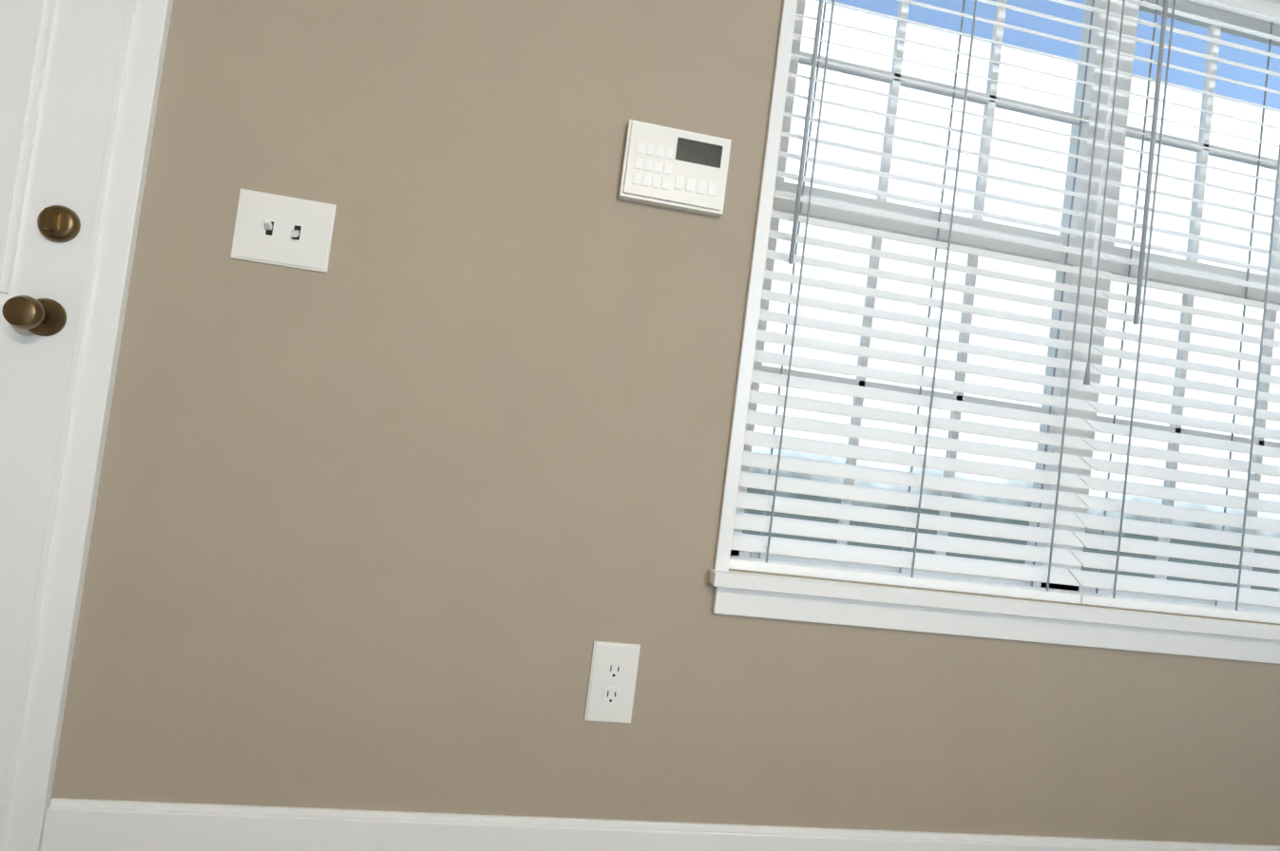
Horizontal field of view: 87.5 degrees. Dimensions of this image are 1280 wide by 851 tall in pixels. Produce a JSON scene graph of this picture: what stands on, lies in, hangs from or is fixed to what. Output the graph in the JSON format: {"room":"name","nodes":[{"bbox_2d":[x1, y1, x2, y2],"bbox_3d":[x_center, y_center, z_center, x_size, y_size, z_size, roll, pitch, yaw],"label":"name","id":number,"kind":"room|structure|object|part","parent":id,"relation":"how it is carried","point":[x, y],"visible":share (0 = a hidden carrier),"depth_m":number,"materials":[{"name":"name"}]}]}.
{"room":"house entryway","nodes":[
{"label":"house entryway","id":0,"kind":"room"},
{"bbox_2d":[51,0,1279,845],"bbox_3d":[0.291,-0.322,1.421,4.476,2.440,0.140,7,-2,-9],"label":"wall","id":1,"kind":"structure","parent":0,"point":[410,499],"depth_m":1.26,"materials":[{"name":"paint"}]},
{"bbox_2d":[0,0,127,817],"bbox_3d":[-1.396,-0.344,1.092,0.909,2.012,0.107,7,-2,-9],"label":"door","id":2,"kind":"structure","parent":1,"relation":"in","point":[59,59],"depth_m":1.16,"materials":[{"name":"white wood"}]},
{"bbox_3d":[-1.410,-0.346,1.071,0.874,1.690,0.068,7,-2,-9],"label":"door hardware","id":3,"kind":"part","parent":2,"relation":"part of","materials":[{"name":"brown metal"}]},
{"bbox_2d":[0,0,173,850],"bbox_3d":[-1.397,-0.370,1.144,1.036,2.095,0.161,7,-2,-9],"label":"door frame","id":4,"kind":"structure","parent":1,"relation":"attached to","point":[33,756],"depth_m":1.13,"materials":[{"name":"white wood"}]},
{"bbox_2d":[230,189,336,272],"bbox_3d":[-0.638,-0.350,1.192,0.162,0.125,0.024,7,-2,-9],"label":"switch plate","id":5,"kind":"object","parent":1,"relation":"attached to","point":[273,229],"visible":1,"depth_m":1.20,"materials":[{"name":"white plastic"}]},
{"bbox_2d":[584,641,640,723],"bbox_3d":[-0.052,0.493,1.280,0.090,0.150,0.009,7,-2,-9],"label":"electrical outlet","id":6,"kind":"object","parent":1,"relation":"attached to","point":[612,682],"visible":1,"depth_m":1.28,"materials":[{"name":"white plastic"}]},
{"bbox_2d":[39,798,1279,850],"bbox_3d":[0.657,0.901,1.384,3.384,0.105,0.014,7,-2,-9],"label":"baseboard","id":7,"kind":"structure","parent":1,"relation":"attached to","point":[82,825],"depth_m":1.20,"materials":[{"name":"white wood"}]},
{"bbox_2d":[618,119,731,217],"bbox_3d":[0.070,-0.502,1.304,0.205,0.150,0.028,7,-2,-9],"label":"keypad","id":8,"kind":"object","parent":1,"relation":"attached to","point":[674,168],"visible":1,"depth_m":1.29,"materials":[{"name":"white plastic"}]},
{"bbox_2d":[708,0,1279,664],"bbox_3d":[1.043,-0.313,1.512,1.680,1.588,0.165,7,-2,-9],"label":"window unit","id":9,"kind":"structure","parent":1,"relation":"in","point":[1085,257],"depth_m":1.47,"materials":[{"name":"white plastic"}]},
{"label":"outside","id":10,"kind":"structure","parent":0,"visible":0},
{"bbox_2d":[742,0,1279,592],"bbox_3d":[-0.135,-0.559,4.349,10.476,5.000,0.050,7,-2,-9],"label":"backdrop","id":11,"kind":"structure","parent":10,"point":[1052,198],"depth_m":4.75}
]}

